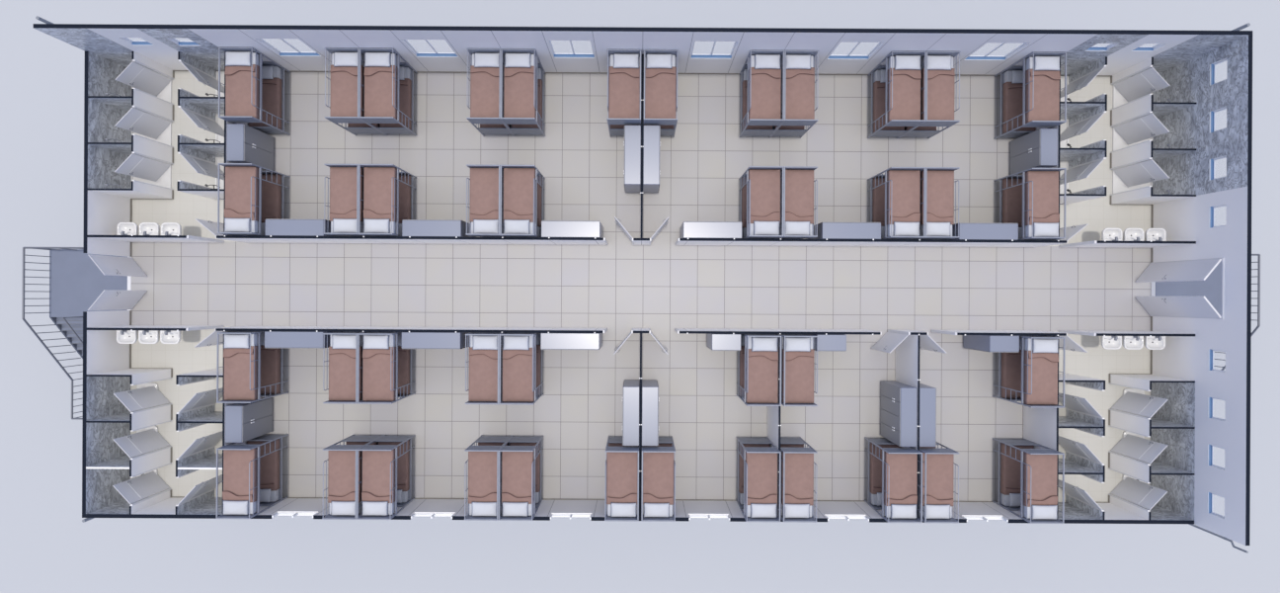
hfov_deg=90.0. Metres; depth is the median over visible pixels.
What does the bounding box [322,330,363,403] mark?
bunk bed
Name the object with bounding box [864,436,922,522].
bunk bed
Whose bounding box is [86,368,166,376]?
wall
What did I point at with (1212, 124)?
window
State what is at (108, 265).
door
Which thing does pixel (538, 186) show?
blanket
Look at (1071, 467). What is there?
wall
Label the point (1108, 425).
trim
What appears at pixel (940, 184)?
blanket
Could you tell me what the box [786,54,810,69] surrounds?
pillow
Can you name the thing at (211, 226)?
door
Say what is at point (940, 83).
blanket
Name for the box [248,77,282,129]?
blanket
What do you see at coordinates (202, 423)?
trim
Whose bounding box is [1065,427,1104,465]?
trim
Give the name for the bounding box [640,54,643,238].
wall
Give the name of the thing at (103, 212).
wall
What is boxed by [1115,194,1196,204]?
wall
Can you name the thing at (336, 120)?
bunk bed
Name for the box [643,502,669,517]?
pillow
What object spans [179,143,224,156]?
wall
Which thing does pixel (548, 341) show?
locker
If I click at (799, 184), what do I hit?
blanket
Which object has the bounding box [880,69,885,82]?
pillow
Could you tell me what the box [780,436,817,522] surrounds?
bunk bed
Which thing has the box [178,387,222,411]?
door
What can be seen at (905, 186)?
blanket
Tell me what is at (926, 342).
door
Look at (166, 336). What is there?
washbasin
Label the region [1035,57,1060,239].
wall
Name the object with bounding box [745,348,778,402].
blanket
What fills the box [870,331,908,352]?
door
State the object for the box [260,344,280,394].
blanket
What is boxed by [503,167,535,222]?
blanket
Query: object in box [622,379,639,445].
locker
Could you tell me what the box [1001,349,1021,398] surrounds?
blanket
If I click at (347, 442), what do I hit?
blanket
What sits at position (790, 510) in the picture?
pillow
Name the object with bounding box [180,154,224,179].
door
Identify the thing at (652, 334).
door
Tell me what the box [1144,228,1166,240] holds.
washbasin
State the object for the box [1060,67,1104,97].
door
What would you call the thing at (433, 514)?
window
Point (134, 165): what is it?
door
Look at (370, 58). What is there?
pillow
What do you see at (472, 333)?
bunk bed
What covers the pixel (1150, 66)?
trim
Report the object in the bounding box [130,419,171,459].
trim
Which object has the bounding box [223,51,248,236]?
wall
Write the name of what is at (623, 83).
blanket
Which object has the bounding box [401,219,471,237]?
locker
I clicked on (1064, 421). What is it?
wall
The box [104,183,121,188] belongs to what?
shower mixer
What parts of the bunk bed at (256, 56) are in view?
guard rail, headboard, footboard, mattress, guard rail, rail, footboard, post, post, headboard, mattress, rail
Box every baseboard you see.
[129,70,174,496]
[171,495,1110,502]
[173,70,1112,76]
[1108,76,1153,501]
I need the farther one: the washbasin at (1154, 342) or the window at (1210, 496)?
the washbasin at (1154, 342)
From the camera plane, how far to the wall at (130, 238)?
17.65 m
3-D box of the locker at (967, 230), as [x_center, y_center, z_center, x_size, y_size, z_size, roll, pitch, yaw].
[9.460,-1.782,18.098,1.590,1.485,0.479,0,90,0]
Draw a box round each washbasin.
[116,222,139,235]
[116,329,138,343]
[138,329,159,343]
[139,222,159,235]
[160,222,181,235]
[160,329,181,343]
[1100,335,1121,349]
[1101,228,1122,240]
[1121,335,1143,349]
[1122,228,1144,240]
[1143,335,1165,349]
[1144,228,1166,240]
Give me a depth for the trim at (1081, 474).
17.87 m
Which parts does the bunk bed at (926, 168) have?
rail, guard rail, mattress, headboard, footboard, guard rail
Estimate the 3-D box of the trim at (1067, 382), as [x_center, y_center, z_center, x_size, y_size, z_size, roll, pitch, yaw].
[12.579,2.927,18.107,0.066,1.466,0.800,0,90,0]
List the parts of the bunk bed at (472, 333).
guard rail, mattress, footboard, headboard, guard rail, rail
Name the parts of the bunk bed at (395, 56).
guard rail, post, headboard, footboard, mattress, footboard, guard rail, rail, post, post, headboard, mattress, rail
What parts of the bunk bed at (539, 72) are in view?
guard rail, headboard, footboard, footboard, mattress, guard rail, rail, post, mattress, post, rail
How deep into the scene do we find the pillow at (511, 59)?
17.13 m
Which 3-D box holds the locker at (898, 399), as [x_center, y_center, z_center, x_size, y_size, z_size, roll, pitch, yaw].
[7.269,3.276,18.098,0.479,1.485,1.600,0,90,0]
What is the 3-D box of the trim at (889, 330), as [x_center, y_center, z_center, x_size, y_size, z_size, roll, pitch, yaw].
[6.924,1.000,18.105,0.810,1.470,0.079,0,90,0]
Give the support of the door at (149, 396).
in the wall at (145, 418)
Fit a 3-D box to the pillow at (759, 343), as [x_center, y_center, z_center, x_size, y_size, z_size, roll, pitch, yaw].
[3.349,1.280,17.167,0.700,0.107,0.395,0,90,0]
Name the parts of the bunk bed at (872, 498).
rail, mattress, headboard, post, post, footboard, rail, guard rail, mattress, headboard, footboard, guard rail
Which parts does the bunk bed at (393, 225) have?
guard rail, footboard, headboard, mattress, guard rail, rail, post, rail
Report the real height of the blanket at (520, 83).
0.197 m
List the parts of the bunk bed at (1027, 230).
rail, footboard, post, rail, mattress, guard rail, headboard, footboard, guard rail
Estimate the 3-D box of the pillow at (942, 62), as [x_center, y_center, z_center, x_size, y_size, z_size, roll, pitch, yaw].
[8.012,-6.273,17.167,0.700,0.107,0.395,0,90,0]
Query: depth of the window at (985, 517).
17.57 m
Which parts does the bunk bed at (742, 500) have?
rail, post, mattress, rail, guard rail, mattress, footboard, footboard, headboard, guard rail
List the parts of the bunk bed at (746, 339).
rail, mattress, rail, guard rail, mattress, headboard, footboard, guard rail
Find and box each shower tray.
[130,156,171,188]
[131,72,171,102]
[131,113,171,146]
[215,71,224,96]
[215,113,224,143]
[215,156,224,188]
[1059,160,1068,193]
[1060,76,1068,101]
[1060,118,1068,148]
[1112,76,1153,108]
[1112,120,1153,151]
[1112,161,1152,193]
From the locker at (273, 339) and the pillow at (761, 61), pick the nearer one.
the pillow at (761, 61)
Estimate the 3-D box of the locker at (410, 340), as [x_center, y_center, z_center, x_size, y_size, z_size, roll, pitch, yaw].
[-5.672,1.214,18.098,1.590,1.485,0.479,0,90,0]
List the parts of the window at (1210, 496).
sill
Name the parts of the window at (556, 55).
sill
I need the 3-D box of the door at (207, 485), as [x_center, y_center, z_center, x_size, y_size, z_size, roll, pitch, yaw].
[-12.294,5.386,18.099,0.148,1.458,0.680,43,90,0]
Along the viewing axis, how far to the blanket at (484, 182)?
17.22 m
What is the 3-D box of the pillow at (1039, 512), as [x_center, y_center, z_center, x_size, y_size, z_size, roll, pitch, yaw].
[10.861,5.791,17.167,0.700,0.107,0.395,0,90,0]
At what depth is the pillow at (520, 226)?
17.13 m
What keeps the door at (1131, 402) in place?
in the wall at (1128, 422)
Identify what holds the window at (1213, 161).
in the wall at (1184, 219)
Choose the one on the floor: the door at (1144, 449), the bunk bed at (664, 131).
the bunk bed at (664, 131)
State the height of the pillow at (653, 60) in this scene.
0.107 m
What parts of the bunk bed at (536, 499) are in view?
guard rail, headboard, footboard, footboard, mattress, guard rail, rail, mattress, post, post, rail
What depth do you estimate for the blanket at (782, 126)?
18.26 m
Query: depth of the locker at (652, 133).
17.36 m
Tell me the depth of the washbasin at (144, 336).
18.00 m
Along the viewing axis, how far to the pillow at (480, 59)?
17.13 m
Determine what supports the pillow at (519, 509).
on the bunk bed at (536, 499)
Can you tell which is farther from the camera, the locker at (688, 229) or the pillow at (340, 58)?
the locker at (688, 229)
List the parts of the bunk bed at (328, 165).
guard rail, headboard, footboard, mattress, guard rail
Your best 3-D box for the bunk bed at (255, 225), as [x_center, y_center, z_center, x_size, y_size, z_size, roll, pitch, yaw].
[-10.765,-2.606,17.915,0.907,1.850,1.868,0,90,0]
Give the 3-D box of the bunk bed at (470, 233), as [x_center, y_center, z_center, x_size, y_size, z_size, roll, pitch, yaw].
[-4.171,-2.569,17.915,0.907,1.850,1.868,0,90,0]
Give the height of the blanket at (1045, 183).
0.197 m
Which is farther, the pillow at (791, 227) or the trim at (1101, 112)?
the trim at (1101, 112)
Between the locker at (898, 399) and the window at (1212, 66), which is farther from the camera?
the locker at (898, 399)
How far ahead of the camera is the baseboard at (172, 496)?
18.79 m
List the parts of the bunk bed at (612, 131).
guard rail, mattress, footboard, headboard, footboard, guard rail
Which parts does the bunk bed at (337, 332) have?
guard rail, footboard, headboard, mattress, guard rail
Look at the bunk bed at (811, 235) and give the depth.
17.14 m
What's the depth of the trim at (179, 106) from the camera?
17.89 m
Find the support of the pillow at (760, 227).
on the bunk bed at (747, 232)
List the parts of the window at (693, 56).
sill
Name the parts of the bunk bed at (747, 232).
rail, mattress, rail, guard rail, mattress, headboard, footboard, guard rail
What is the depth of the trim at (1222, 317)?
16.53 m
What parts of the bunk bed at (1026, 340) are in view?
rail, footboard, post, rail, guard rail, mattress, footboard, headboard, guard rail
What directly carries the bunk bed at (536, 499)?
on the floor
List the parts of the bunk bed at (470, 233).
guard rail, footboard, headboard, guard rail, rail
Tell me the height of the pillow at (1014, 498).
0.107 m
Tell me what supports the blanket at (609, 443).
on the bunk bed at (607, 509)
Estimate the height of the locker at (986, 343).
1.485 m
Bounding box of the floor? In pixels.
[130,70,1151,501]
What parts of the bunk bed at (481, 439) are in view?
guard rail, mattress, post, headboard, footboard, footboard, guard rail, rail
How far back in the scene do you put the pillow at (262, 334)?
18.16 m
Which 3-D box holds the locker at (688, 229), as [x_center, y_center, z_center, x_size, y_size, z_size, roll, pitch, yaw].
[1.975,-1.825,18.098,1.590,1.485,0.479,0,90,0]
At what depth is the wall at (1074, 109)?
17.67 m
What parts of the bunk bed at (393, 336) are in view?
guard rail, footboard, headboard, mattress, guard rail, rail, post, rail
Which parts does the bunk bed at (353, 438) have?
guard rail, post, headboard, footboard, mattress, guard rail, footboard, rail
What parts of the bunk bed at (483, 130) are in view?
guard rail, post, headboard, footboard, footboard, guard rail, rail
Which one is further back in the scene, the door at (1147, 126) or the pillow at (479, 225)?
the door at (1147, 126)
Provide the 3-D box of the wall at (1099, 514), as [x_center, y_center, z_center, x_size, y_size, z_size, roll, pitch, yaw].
[12.572,4.159,18.090,0.054,1.500,3.775,0,90,0]
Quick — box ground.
[0,0,1279,592]
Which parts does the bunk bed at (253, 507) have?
guard rail, headboard, footboard, mattress, guard rail, rail, footboard, post, post, headboard, mattress, rail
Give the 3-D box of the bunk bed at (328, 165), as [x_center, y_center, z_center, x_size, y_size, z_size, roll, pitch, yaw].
[-7.936,-2.590,17.915,0.907,1.850,1.868,0,90,0]
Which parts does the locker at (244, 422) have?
door, door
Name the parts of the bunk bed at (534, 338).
guard rail, footboard, headboard, mattress, guard rail, rail, mattress, rail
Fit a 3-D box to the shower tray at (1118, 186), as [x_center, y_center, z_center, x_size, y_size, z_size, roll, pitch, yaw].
[14.482,-3.357,18.820,1.170,0.039,1.196,0,90,0]
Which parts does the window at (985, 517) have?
sill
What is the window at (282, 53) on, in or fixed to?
in the wall at (108, 41)
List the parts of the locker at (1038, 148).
door, door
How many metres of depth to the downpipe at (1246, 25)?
15.93 m
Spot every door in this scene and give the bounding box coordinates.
[87,253,147,276]
[87,289,147,310]
[112,471,169,503]
[113,385,169,411]
[113,428,169,457]
[114,153,170,181]
[115,61,171,96]
[115,107,170,139]
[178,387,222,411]
[178,430,222,458]
[178,474,222,503]
[180,61,224,92]
[180,107,224,136]
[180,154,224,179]
[194,330,223,347]
[195,218,223,235]
[613,331,632,354]
[614,216,632,241]
[650,217,668,241]
[650,331,668,354]
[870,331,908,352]
[919,334,946,353]
[1058,335,1087,352]
[1058,392,1102,416]
[1058,435,1102,463]
[1058,479,1102,509]
[1059,159,1104,184]
[1059,223,1088,239]
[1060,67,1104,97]
[1060,112,1104,141]
[1111,391,1168,417]
[1111,433,1167,463]
[1111,476,1167,509]
[1112,159,1169,186]
[1113,113,1169,144]
[1114,67,1170,101]
[1134,296,1221,318]
[1135,258,1221,282]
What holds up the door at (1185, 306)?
in the wall at (1184, 219)
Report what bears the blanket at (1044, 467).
on the bunk bed at (1025, 512)
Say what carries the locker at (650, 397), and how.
on the floor
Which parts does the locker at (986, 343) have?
door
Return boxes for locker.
[225,397,272,442]
[227,123,273,170]
[264,330,336,348]
[265,218,332,236]
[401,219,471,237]
[401,331,472,348]
[540,332,602,349]
[541,220,602,238]
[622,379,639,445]
[623,125,640,192]
[641,380,659,445]
[642,125,660,192]
[680,221,741,238]
[706,333,740,350]
[811,222,880,239]
[811,333,846,351]
[880,380,916,446]
[919,383,936,446]
[937,222,1018,239]
[963,334,1019,352]
[1010,128,1057,174]
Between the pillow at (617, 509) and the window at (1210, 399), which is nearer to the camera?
the window at (1210, 399)
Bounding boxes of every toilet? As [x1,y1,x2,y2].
[136,382,158,389]
[136,424,158,432]
[137,469,158,476]
[1121,474,1143,481]
[1122,388,1144,395]
[1122,430,1144,438]
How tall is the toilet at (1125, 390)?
0.062 m
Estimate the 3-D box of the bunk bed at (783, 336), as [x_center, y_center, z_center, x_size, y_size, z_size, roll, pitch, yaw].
[4.277,1.979,17.915,0.907,1.850,1.868,0,90,0]
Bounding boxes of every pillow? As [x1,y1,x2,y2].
[222,499,248,514]
[223,333,249,348]
[224,217,249,232]
[225,51,250,66]
[247,222,265,236]
[259,488,270,502]
[260,332,264,344]
[261,65,273,79]
[330,500,355,515]
[331,334,356,348]
[332,218,356,233]
[333,51,357,66]
[361,500,388,515]
[362,334,389,349]
[363,218,389,233]
[364,52,390,67]
[397,488,401,502]
[398,332,401,345]
[399,66,404,79]
[399,223,401,235]
[471,501,496,516]
[472,334,497,349]
[473,219,498,233]
[474,52,499,67]
[501,501,528,516]
[502,335,529,349]
[503,219,529,234]
[504,52,530,67]
[610,501,636,516]
[613,53,639,68]
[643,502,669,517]
[645,53,672,68]
[750,502,777,517]
[751,336,777,351]
[753,220,779,235]
[754,54,780,69]
[784,503,809,517]
[785,221,809,235]
[785,336,810,351]
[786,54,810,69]
[877,491,881,505]
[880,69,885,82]
[880,226,884,238]
[890,503,917,518]
[893,221,919,236]
[894,55,920,70]
[926,221,950,236]
[926,503,950,518]
[927,55,951,70]
[1009,492,1020,506]
[1011,69,1023,82]
[1018,227,1022,239]
[1031,504,1057,519]
[1032,338,1058,352]
[1033,222,1059,237]
[1034,55,1059,70]
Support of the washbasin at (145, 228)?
attached to the wall at (130, 238)
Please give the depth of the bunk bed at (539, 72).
17.33 m
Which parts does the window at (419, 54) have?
sill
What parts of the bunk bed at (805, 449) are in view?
rail, guard rail, footboard, mattress, headboard, footboard, guard rail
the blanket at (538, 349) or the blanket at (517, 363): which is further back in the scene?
the blanket at (538, 349)
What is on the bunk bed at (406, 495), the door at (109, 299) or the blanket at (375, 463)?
the blanket at (375, 463)
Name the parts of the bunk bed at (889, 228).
rail, post, rail, guard rail, mattress, headboard, footboard, guard rail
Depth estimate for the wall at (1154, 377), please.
17.73 m
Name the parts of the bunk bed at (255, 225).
guard rail, headboard, footboard, mattress, guard rail, rail, post, footboard, rail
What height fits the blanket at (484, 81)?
0.197 m
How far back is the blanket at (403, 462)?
18.26 m
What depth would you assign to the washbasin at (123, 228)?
18.01 m
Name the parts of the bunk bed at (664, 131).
guard rail, mattress, headboard, footboard, footboard, guard rail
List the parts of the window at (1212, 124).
sill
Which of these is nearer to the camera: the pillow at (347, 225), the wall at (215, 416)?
the pillow at (347, 225)
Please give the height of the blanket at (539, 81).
0.242 m
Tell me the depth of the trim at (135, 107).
18.02 m
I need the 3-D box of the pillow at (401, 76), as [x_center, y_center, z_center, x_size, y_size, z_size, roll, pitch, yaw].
[-7.048,-6.359,18.207,0.700,0.107,0.395,0,90,0]
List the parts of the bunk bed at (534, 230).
guard rail, footboard, headboard, mattress, guard rail, rail, mattress, rail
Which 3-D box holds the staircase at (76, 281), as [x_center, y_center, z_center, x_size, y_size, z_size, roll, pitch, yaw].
[-16.247,1.187,19.972,2.302,3.936,5.162,0,90,0]
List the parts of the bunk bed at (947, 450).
rail, guard rail, mattress, headboard, footboard, guard rail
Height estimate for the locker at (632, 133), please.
1.485 m
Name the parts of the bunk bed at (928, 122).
post, rail, footboard, guard rail, mattress, footboard, headboard, post, guard rail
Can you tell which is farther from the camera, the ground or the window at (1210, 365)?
the ground
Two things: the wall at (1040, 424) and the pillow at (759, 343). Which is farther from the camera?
the wall at (1040, 424)
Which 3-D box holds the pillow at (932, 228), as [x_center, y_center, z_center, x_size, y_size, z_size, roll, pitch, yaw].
[7.986,-1.806,17.167,0.700,0.107,0.395,0,90,0]
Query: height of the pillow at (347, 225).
0.107 m
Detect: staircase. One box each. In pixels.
[21,246,127,418]
[1155,253,1260,370]
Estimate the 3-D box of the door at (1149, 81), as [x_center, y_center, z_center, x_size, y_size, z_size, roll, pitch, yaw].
[14.146,-5.965,18.099,0.148,1.458,0.680,-43,90,0]
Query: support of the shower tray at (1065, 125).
on the floor
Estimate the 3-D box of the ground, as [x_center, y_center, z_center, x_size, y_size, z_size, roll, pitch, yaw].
[0.037,-0.295,22.040,600.000,0.200,600.000,0,90,0]
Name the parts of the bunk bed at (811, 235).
rail, guard rail, headboard, footboard, mattress, guard rail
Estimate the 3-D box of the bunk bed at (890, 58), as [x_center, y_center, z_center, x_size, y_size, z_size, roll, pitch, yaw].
[7.141,-5.584,17.915,0.907,1.850,1.868,0,90,0]
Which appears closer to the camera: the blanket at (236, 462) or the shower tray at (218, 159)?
the blanket at (236, 462)
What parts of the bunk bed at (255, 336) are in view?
guard rail, headboard, footboard, mattress, guard rail, rail, post, rail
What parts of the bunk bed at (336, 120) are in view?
guard rail, post, headboard, footboard, mattress, guard rail, footboard, rail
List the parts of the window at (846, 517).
sill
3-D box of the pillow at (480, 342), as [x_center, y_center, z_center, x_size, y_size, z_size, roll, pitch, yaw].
[-4.148,1.237,17.167,0.700,0.107,0.395,0,90,0]
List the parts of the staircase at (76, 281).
handrail, handrail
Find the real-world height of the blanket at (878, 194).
0.242 m
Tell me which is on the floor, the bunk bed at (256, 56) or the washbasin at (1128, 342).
the bunk bed at (256, 56)
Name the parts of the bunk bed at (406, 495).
guard rail, post, headboard, footboard, mattress, guard rail, footboard, rail, post, post, headboard, mattress, rail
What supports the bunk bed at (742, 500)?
on the floor
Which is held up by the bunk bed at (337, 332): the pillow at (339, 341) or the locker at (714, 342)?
the pillow at (339, 341)
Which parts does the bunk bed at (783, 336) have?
rail, guard rail, mattress, footboard, headboard, guard rail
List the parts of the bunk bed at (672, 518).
guard rail, headboard, footboard, footboard, mattress, rail, guard rail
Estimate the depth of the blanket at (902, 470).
17.22 m
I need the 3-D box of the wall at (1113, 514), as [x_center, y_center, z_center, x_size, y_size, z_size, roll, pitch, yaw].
[-0.052,6.027,18.090,30.135,1.500,0.105,0,90,0]
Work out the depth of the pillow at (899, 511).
17.13 m
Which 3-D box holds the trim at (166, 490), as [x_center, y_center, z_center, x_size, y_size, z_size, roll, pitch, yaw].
[-13.810,5.276,18.107,0.066,1.466,0.800,0,90,0]
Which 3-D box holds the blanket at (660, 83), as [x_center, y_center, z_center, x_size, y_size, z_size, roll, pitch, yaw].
[0.555,-5.458,17.270,0.842,0.197,1.445,0,90,0]
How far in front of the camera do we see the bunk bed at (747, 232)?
17.25 m
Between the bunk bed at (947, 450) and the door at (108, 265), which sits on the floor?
the bunk bed at (947, 450)
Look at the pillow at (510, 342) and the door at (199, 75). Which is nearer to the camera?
the pillow at (510, 342)
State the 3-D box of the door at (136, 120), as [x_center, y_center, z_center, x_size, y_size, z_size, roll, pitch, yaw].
[-14.014,-4.876,18.099,0.148,1.458,0.680,43,90,0]
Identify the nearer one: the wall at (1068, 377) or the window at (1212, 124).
the window at (1212, 124)
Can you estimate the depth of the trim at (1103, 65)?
17.85 m
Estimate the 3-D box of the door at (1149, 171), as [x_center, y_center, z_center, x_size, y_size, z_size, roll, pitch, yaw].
[14.132,-3.466,18.099,0.148,1.458,0.680,-43,90,0]
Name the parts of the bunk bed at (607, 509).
guard rail, mattress, footboard, headboard, footboard, guard rail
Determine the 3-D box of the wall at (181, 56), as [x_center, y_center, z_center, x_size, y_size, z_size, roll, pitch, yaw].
[-12.498,-4.749,18.090,0.054,1.500,3.775,0,90,0]
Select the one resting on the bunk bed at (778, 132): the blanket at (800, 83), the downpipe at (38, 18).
the blanket at (800, 83)
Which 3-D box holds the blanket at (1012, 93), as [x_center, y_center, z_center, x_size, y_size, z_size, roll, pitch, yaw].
[10.880,-5.400,18.332,0.842,0.242,1.445,0,90,0]
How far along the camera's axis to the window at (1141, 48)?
16.90 m
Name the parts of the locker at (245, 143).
door, door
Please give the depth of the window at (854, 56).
17.57 m
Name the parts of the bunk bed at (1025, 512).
rail, mattress, headboard, post, post, footboard, rail, guard rail, mattress, footboard, headboard, post, guard rail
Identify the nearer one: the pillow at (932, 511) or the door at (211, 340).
the pillow at (932, 511)
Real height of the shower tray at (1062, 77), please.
0.039 m
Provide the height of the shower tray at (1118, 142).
0.039 m
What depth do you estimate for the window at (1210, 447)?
16.90 m
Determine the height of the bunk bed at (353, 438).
1.850 m
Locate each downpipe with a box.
[35,15,53,23]
[81,517,93,522]
[1188,523,1248,553]
[1232,22,1250,30]
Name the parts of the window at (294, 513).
sill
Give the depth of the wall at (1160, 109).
17.62 m
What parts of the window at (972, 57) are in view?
sill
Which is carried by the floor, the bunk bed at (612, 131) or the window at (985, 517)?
the bunk bed at (612, 131)
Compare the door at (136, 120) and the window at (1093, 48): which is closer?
the window at (1093, 48)
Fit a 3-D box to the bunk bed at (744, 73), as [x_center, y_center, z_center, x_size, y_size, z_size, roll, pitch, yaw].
[3.377,-5.606,17.915,0.907,1.850,1.868,0,90,0]
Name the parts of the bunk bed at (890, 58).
rail, mattress, headboard, post, post, rail, footboard, guard rail, mattress, footboard, headboard, post, guard rail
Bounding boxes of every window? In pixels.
[124,37,155,46]
[172,38,201,46]
[259,38,319,56]
[271,510,319,517]
[403,39,458,57]
[410,511,455,518]
[549,40,594,58]
[550,512,591,519]
[688,512,729,519]
[690,41,736,59]
[824,513,869,520]
[828,42,880,60]
[960,514,1008,521]
[963,42,1025,60]
[1084,43,1113,51]
[1130,43,1161,51]
[1206,490,1224,517]
[1207,348,1225,372]
[1207,396,1225,420]
[1207,443,1224,469]
[1208,107,1226,133]
[1208,156,1226,180]
[1208,204,1226,228]
[1209,58,1227,84]
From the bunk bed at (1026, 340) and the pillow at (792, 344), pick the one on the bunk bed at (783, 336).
the pillow at (792, 344)
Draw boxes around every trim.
[127,256,131,310]
[130,377,172,412]
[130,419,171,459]
[130,462,171,505]
[131,152,173,189]
[132,59,173,104]
[132,105,173,147]
[175,469,214,505]
[176,377,215,413]
[176,422,214,459]
[177,152,215,188]
[178,60,216,96]
[178,105,215,143]
[186,324,248,330]
[187,235,249,242]
[863,328,909,334]
[904,328,957,334]
[1036,329,1095,335]
[1038,240,1096,246]
[1065,382,1104,418]
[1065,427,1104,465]
[1065,474,1104,510]
[1068,65,1106,101]
[1068,111,1106,148]
[1068,157,1106,193]
[1108,424,1150,465]
[1108,467,1150,511]
[1109,382,1150,418]
[1110,65,1152,110]
[1110,111,1152,153]
[1110,158,1152,195]
[1150,257,1223,319]
[1151,281,1155,296]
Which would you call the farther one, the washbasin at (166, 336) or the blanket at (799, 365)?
the washbasin at (166, 336)
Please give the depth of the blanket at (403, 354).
18.26 m
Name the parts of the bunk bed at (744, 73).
rail, post, post, mattress, rail, guard rail, mattress, footboard, footboard, headboard, post, guard rail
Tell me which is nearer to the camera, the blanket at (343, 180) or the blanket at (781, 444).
the blanket at (343, 180)
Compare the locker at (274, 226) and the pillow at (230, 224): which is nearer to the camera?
the pillow at (230, 224)
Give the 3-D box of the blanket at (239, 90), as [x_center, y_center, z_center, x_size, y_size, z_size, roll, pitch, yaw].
[-10.748,-5.523,17.270,0.842,0.197,1.445,0,90,0]
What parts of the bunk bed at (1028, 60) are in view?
rail, mattress, headboard, post, post, footboard, rail, guard rail, mattress, footboard, headboard, guard rail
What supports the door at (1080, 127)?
in the wall at (1103, 61)
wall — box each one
[33,23,1252,76]
[81,50,131,513]
[81,496,1194,523]
[85,410,133,422]
[85,453,143,469]
[86,324,1195,336]
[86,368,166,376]
[87,95,146,112]
[87,142,141,156]
[87,188,167,198]
[87,234,1196,247]
[129,368,170,513]
[131,51,172,198]
[175,368,214,514]
[177,51,216,199]
[177,368,223,377]
[177,410,222,422]
[177,453,222,469]
[179,96,224,113]
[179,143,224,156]
[179,188,224,199]
[222,330,246,512]
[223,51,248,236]
[639,332,641,516]
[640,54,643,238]
[767,333,781,517]
[895,334,920,518]
[1023,335,1058,514]
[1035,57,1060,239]
[1058,373,1103,382]
[1058,415,1103,427]
[1058,458,1103,474]
[1059,148,1105,160]
[1059,193,1104,204]
[1060,101,1105,118]
[1065,373,1105,519]
[1067,56,1107,204]
[1110,374,1151,519]
[1111,57,1153,203]
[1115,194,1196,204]
[1118,374,1195,382]
[1134,101,1197,119]
[1137,459,1194,475]
[1142,148,1196,161]
[1148,416,1195,428]
[1150,34,1252,545]
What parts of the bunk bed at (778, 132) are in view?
rail, guard rail, footboard, footboard, headboard, post, mattress, guard rail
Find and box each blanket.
[222,447,257,501]
[223,345,257,399]
[224,64,259,119]
[224,165,258,221]
[246,438,279,489]
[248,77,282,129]
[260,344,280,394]
[261,173,281,222]
[327,450,361,502]
[328,345,362,399]
[329,64,363,116]
[329,166,363,221]
[345,441,378,444]
[347,123,380,127]
[361,448,395,502]
[362,346,396,399]
[363,166,397,221]
[364,65,397,119]
[378,439,409,490]
[380,78,411,130]
[398,345,409,394]
[399,174,410,223]
[468,346,497,400]
[468,451,500,503]
[469,167,498,222]
[470,65,499,117]
[478,442,508,445]
[480,123,510,128]
[501,450,534,503]
[502,346,534,400]
[503,66,536,119]
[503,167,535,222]
[509,441,540,491]
[511,79,542,129]
[536,344,541,395]
[537,175,541,226]
[606,452,638,503]
[608,66,639,118]
[608,442,638,446]
[610,124,639,128]
[642,443,672,446]
[642,452,674,504]
[644,66,676,118]
[644,124,673,128]
[738,443,769,492]
[739,345,744,396]
[741,176,746,228]
[742,80,772,129]
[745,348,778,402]
[745,451,777,504]
[747,169,780,224]
[748,67,781,120]
[774,125,804,129]
[780,443,803,447]
[781,450,813,505]
[782,348,814,402]
[785,67,814,119]
[785,169,813,224]
[870,442,901,493]
[872,177,884,226]
[873,80,904,132]
[883,450,917,505]
[886,169,920,224]
[887,68,921,122]
[904,126,936,130]
[920,170,954,224]
[921,68,955,120]
[921,451,954,505]
[1000,442,1034,494]
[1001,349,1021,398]
[1002,81,1035,134]
[1002,177,1022,227]
[1023,349,1058,403]
[1023,451,1057,506]
[1024,170,1059,225]
[1025,69,1060,123]
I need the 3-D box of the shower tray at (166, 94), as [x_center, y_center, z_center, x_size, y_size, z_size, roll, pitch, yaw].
[-14.359,-6.022,18.820,1.170,0.039,1.196,0,90,0]
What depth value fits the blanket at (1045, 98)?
17.22 m
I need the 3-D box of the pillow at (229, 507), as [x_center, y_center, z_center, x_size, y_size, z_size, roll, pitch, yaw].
[-10.857,5.667,17.167,0.700,0.107,0.395,0,90,0]
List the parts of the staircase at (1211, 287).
handrail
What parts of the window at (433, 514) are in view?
sill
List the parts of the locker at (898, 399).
door, door, door, door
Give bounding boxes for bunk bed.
[215,433,288,518]
[216,330,288,402]
[217,162,289,236]
[218,46,290,135]
[321,433,383,519]
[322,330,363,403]
[323,163,365,236]
[324,47,385,135]
[356,434,415,519]
[357,331,415,403]
[358,47,417,135]
[358,163,416,236]
[464,434,512,520]
[465,163,503,237]
[465,331,505,403]
[466,48,513,136]
[498,331,543,404]
[498,434,543,520]
[499,164,545,237]
[500,48,545,136]
[604,435,639,521]
[606,49,640,136]
[640,435,675,521]
[642,49,678,137]
[735,436,781,521]
[736,333,781,405]
[738,50,784,137]
[738,165,784,239]
[770,50,818,138]
[771,165,817,239]
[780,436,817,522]
[781,333,818,405]
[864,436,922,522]
[867,50,926,138]
[867,166,925,239]
[898,51,960,138]
[918,166,959,239]
[918,441,959,522]
[992,334,1065,407]
[992,437,1064,523]
[993,167,1066,239]
[994,51,1066,139]
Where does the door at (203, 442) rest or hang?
in the wall at (179, 379)
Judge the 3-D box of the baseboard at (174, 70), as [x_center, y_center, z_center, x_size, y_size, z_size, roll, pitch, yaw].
[0.072,-6.558,18.812,27.570,0.055,0.014,0,90,0]
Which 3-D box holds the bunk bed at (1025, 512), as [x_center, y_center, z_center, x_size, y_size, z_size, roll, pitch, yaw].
[10.821,5.097,17.915,0.907,1.850,1.868,0,90,0]
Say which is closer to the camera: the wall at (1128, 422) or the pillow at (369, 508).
the pillow at (369, 508)
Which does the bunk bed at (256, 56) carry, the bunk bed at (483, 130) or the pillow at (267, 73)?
the pillow at (267, 73)

